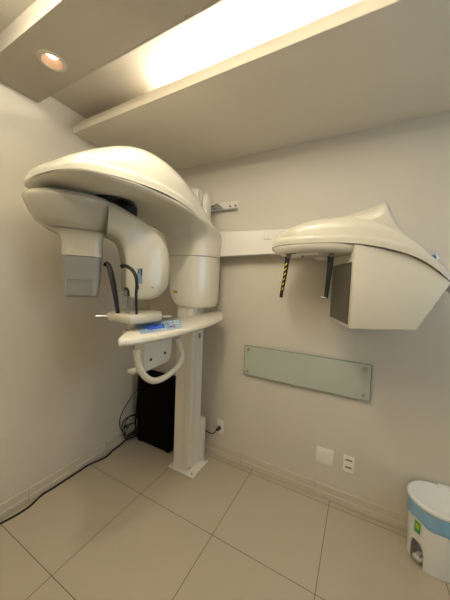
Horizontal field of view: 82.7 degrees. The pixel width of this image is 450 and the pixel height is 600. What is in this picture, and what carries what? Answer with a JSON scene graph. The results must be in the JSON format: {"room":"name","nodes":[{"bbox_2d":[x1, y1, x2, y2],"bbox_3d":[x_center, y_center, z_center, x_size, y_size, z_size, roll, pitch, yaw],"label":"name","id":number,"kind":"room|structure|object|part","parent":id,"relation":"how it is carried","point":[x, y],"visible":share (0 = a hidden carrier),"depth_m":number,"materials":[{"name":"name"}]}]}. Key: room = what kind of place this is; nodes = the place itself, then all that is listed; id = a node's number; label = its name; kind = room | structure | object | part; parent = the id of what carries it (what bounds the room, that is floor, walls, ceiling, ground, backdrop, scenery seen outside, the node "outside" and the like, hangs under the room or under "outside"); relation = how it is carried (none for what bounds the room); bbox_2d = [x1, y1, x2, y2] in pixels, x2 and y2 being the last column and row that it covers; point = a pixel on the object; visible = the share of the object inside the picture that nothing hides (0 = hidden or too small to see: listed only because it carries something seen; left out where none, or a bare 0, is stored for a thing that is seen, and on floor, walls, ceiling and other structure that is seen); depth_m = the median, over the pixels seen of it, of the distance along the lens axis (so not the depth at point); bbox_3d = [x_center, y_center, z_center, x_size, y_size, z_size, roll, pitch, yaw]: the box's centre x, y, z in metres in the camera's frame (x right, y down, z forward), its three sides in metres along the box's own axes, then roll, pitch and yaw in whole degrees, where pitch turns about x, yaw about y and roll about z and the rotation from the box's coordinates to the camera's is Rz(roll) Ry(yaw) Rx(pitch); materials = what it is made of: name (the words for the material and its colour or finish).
{"room":"radiology room","nodes":[
{"label":"radiology room","id":0,"kind":"room"},
{"bbox_2d":[0,82,150,503],"bbox_3d":[-1.593,-0.032,1.194,0.100,2.850,3.500,4,4,28],"label":"wall","id":1,"kind":"structure","parent":0,"point":[66,386],"depth_m":1.76,"materials":[{"name":"paint"}]},
{"bbox_2d":[0,424,136,520],"bbox_3d":[-1.600,1.344,1.239,0.018,0.098,3.278,4,4,28],"label":"baseboard","id":2,"kind":"structure","parent":1,"relation":"attached to","point":[8,507],"depth_m":1.89,"materials":[{"name":"tile"}]},
{"bbox_2d":[0,0,221,102],"bbox_3d":[0.181,-1.204,0.744,3.300,0.090,0.285,4,4,28],"label":"ceiling","id":3,"kind":"structure","parent":1,"relation":"attached to","point":[88,35],"depth_m":1.18,"materials":[{"name":"paint"}]},
{"bbox_2d":[36,49,66,71],"bbox_3d":[-0.894,-1.252,1.323,0.134,0.041,0.134,4,4,28],"label":"recessed light","id":4,"kind":"object","parent":3,"relation":"in","point":[56,66],"visible":0.93,"depth_m":1.34,"materials":[{"name":"beige metal"}]},
{"bbox_3d":[-0.893,-1.267,1.322,0.070,0.012,0.070,4,4,28],"label":"bulb","id":5,"kind":"part","parent":4,"relation":"part of","materials":[{"name":"beige glass"}]},
{"bbox_2d":[0,0,360,118],"bbox_3d":[-0.043,-1.282,0.313,3.500,0.100,3.500,4,4,28],"label":"ceiling","id":6,"kind":"structure","parent":0,"point":[228,28],"depth_m":1.29,"materials":[{"name":"paint"}]},
{"bbox_2d":[0,435,449,599],"bbox_3d":[-0.154,1.546,0.484,3.500,0.100,3.500,4,4,28],"label":"floor","id":7,"kind":"structure","parent":0,"point":[128,525],"depth_m":1.51,"materials":[{"name":"tile"}]},
{"bbox_2d":[0,435,136,524],"bbox_3d":[-1.542,1.371,1.263,0.061,0.046,2.973,4,4,28],"label":"cable","id":8,"kind":"object","parent":7,"relation":"on","point":[61,482],"visible":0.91,"depth_m":1.88,"materials":[{"name":"black plastic"}]},
{"bbox_2d":[22,146,223,478],"bbox_3d":[-0.536,0.254,1.703,0.736,2.297,1.186,4,4,28],"label":"machine","id":9,"kind":"object","parent":7,"relation":"on","point":[115,194],"visible":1,"depth_m":1.45,"materials":[{"name":"paint"}]},
{"bbox_3d":[-0.673,0.091,1.412,0.074,0.021,0.022,1,4,-20],"label":"adjusting knob","id":10,"kind":"part","parent":9,"relation":"part of","materials":[{"name":"metal"}]},
{"bbox_3d":[-0.547,-0.471,1.691,0.631,0.274,1.169,4,4,28],"label":"overhead arm","id":11,"kind":"part","parent":9,"relation":"part of","materials":[{"name":"white plastic"}]},
{"bbox_3d":[-0.525,0.021,1.378,0.018,0.135,0.015,4,4,28],"label":"bite rod","id":12,"kind":"part","parent":9,"relation":"part of","materials":[{"name":"grey plastic"}]},
{"bbox_3d":[-0.400,0.154,1.708,0.220,0.100,0.680,4,4,28],"label":"support arm","id":13,"kind":"part","parent":9,"relation":"part of","materials":[{"name":"paint"}]},
{"bbox_2d":[107,308,161,324],"bbox_3d":[-0.550,0.091,1.508,0.375,0.042,0.320,4,4,28],"label":"tray","id":14,"kind":"object","parent":9,"relation":"on","point":[130,317],"depth_m":1.38,"materials":[{"name":"beige plastic"}]},
{"bbox_3d":[-0.538,-0.279,1.587,0.373,0.542,0.275,0,4,-29],"label":"receptor arm","id":15,"kind":"part","parent":9,"relation":"part of","materials":[{"name":"white plastic"}]},
{"bbox_3d":[-0.276,0.160,1.650,0.240,0.096,1.026,4,4,28],"label":"panel","id":16,"kind":"part","parent":9,"relation":"part of","materials":[{"name":"white plastic"}]},
{"bbox_3d":[-0.309,1.383,2.156,0.249,0.012,0.230,4,4,28],"label":"plate","id":17,"kind":"part","parent":9,"relation":"part of","materials":[{"name":"paint"}]},
{"bbox_3d":[-0.242,-0.736,2.099,0.100,0.350,0.100,4,4,28],"label":"rail","id":18,"kind":"part","parent":9,"relation":"part of","materials":[{"name":"paint"}]},
{"bbox_3d":[-0.168,-0.725,2.094,0.075,0.335,0.080,4,4,28],"label":"rail","id":19,"kind":"part","parent":9,"relation":"part of","materials":[{"name":"paint"}]},
{"bbox_2d":[219,202,449,330],"bbox_3d":[0.488,-0.207,1.627,1.535,0.664,0.448,4,4,28],"label":"cephalostat","id":20,"kind":"object","parent":9,"relation":"attached to","point":[383,279],"visible":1,"depth_m":1.28,"materials":[{"name":"white paint"}]},
{"bbox_3d":[0.356,-0.135,1.530,0.047,0.243,0.020,4,4,28],"label":"ear rod","id":21,"kind":"part","parent":20,"relation":"part of","materials":[{"name":"yellow plastic"}]},
{"bbox_3d":[0.493,-0.269,1.454,0.300,0.030,0.055,4,4,28],"label":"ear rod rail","id":22,"kind":"part","parent":20,"relation":"part of","materials":[{"name":"white paint"}]},
{"bbox_3d":[0.575,-0.124,1.413,0.038,0.233,0.020,4,4,28],"label":"ear rod","id":23,"kind":"part","parent":20,"relation":"part of","materials":[{"name":"black plastic"}]},
{"bbox_2d":[124,423,133,439],"bbox_3d":[-0.907,1.248,2.438,0.038,0.131,0.147,4,4,28],"label":"coiled cable","id":24,"kind":"object","parent":7,"relation":"on","point":[130,423],"visible":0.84,"depth_m":2.41,"materials":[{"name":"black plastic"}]},
{"bbox_2d":[137,370,175,452],"bbox_3d":[-0.621,1.037,2.422,0.402,0.645,0.183,4,4,28],"label":"computer tower","id":25,"kind":"object","parent":7,"relation":"on","point":[156,402],"visible":0.75,"depth_m":2.32,"materials":[{"name":"black plastic"}]},
{"bbox_2d":[119,390,136,433],"bbox_3d":[-0.908,1.068,2.440,0.201,0.447,0.039,0,4,-35],"label":"cable","id":26,"kind":"object","parent":25,"relation":"attached to","point":[136,390],"visible":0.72,"depth_m":2.41,"materials":[{"name":"black plastic"}]},
{"bbox_2d":[121,414,136,435],"bbox_3d":[-0.899,1.198,2.446,0.050,0.179,0.198,4,4,28],"label":"coiled cable","id":27,"kind":"object","parent":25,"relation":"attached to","point":[132,414],"visible":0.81,"depth_m":2.39,"materials":[{"name":"black plastic"}]},
{"bbox_2d":[133,388,137,434],"bbox_3d":[-0.858,1.064,2.499,0.054,0.557,0.064,2,3,3],"label":"hanging cable","id":28,"kind":"object","parent":25,"relation":"hanging from","point":[137,388],"visible":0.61,"depth_m":2.47,"materials":[{"name":"black plastic"}]},
{"bbox_2d":[407,480,449,583],"bbox_3d":[1.201,1.300,1.453,0.294,0.380,0.276,4,4,28],"label":"pedal bin","id":29,"kind":"object","parent":7,"relation":"on","point":[428,503],"visible":1,"depth_m":1.40,"materials":[{"name":"white plastic"}]},
{"bbox_3d":[1.207,1.133,1.443,0.294,0.027,0.276,4,4,28],"label":"bin lid","id":30,"kind":"part","parent":29,"relation":"part of","materials":[{"name":"white plastic"}]},
{"bbox_2d":[148,111,449,515],"bbox_3d":[0.707,0.016,1.892,3.300,2.850,0.100,4,4,28],"label":"wall","id":31,"kind":"structure","parent":0,"point":[395,439],"depth_m":1.82,"materials":[{"name":"paint"}]},
{"bbox_2d":[205,426,220,433],"bbox_3d":[-0.129,1.151,2.293,0.197,0.078,0.056,4,4,28],"label":"plug","id":32,"kind":"object","parent":31,"relation":"attached to","point":[218,428],"visible":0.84,"depth_m":2.25,"materials":[{"name":"black plastic"}]},
{"bbox_2d":[217,419,223,433],"bbox_3d":[-0.043,1.129,2.276,0.066,0.120,0.009,4,4,28],"label":"wall outlet","id":33,"kind":"object","parent":31,"relation":"attached to","point":[220,423],"visible":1,"depth_m":2.27,"materials":[{"name":"white plastic"}]},
{"bbox_2d":[211,201,237,211],"bbox_3d":[-0.017,-0.796,2.166,0.265,0.070,0.045,4,4,28],"label":"wall bracket","id":34,"kind":"object","parent":31,"relation":"attached to","point":[233,205],"visible":0.84,"depth_m":2.17,"materials":[{"name":"white metal"}]},
{"bbox_3d":[-0.062,-0.797,2.192,0.117,0.054,0.030,4,4,28],"label":"bracket arm","id":35,"kind":"part","parent":34,"relation":"part of","materials":[{"name":"grey plastic"}]},
{"bbox_2d":[73,0,449,170],"bbox_3d":[0.541,-1.147,1.425,3.300,0.061,0.800,4,4,28],"label":"ceiling","id":36,"kind":"structure","parent":31,"relation":"attached to","point":[363,64],"depth_m":1.38,"materials":[{"name":"paint"}]},
{"bbox_2d":[205,439,407,530],"bbox_3d":[0.625,1.390,1.923,3.300,0.098,0.018,4,4,28],"label":"baseboard","id":37,"kind":"structure","parent":31,"relation":"attached to","point":[399,520],"depth_m":1.89,"materials":[{"name":"tile"}]},
{"bbox_2d":[244,345,372,401],"bbox_3d":[0.566,0.522,1.910,0.916,0.248,0.036,4,4,28],"label":"wall panel","id":38,"kind":"object","parent":31,"relation":"attached to","point":[350,379],"visible":1,"depth_m":1.87,"materials":[{"name":"green"}]},
{"bbox_2d":[316,446,333,466],"bbox_3d":[0.726,1.139,1.864,0.118,0.115,0.009,4,4,28],"label":"blank wall plate","id":39,"kind":"object","parent":31,"relation":"attached to","point":[325,456],"visible":1,"depth_m":1.86,"materials":[{"name":"white plastic"}]},
{"bbox_2d":[343,455,354,473],"bbox_3d":[0.865,1.150,1.789,0.069,0.116,0.011,4,4,28],"label":"wall outlet","id":40,"kind":"object","parent":31,"relation":"attached to","point":[348,462],"visible":1,"depth_m":1.78,"materials":[{"name":"white plastic"}]},
{"bbox_2d":[344,465,352,470],"bbox_3d":[0.862,1.173,1.787,0.054,0.028,0.002,4,4,28],"label":"socket","id":41,"kind":"object","parent":40,"relation":"attached to","point":[346,467],"depth_m":1.79,"materials":[{"name":"white plastic"}]},
{"bbox_2d":[345,458,352,463],"bbox_3d":[0.864,1.121,1.784,0.054,0.028,0.002,4,4,28],"label":"socket","id":42,"kind":"object","parent":40,"relation":"attached to","point":[347,460],"depth_m":1.78,"materials":[{"name":"white plastic"}]},
{"bbox_2d":[432,251,438,260],"bbox_3d":[1.227,-0.256,1.509,0.062,0.072,0.065,4,4,28],"label":"valve","id":43,"kind":"object","parent":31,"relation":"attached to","point":[435,256],"visible":0.44,"depth_m":1.50,"materials":[{"name":"white plastic"}]}
]}

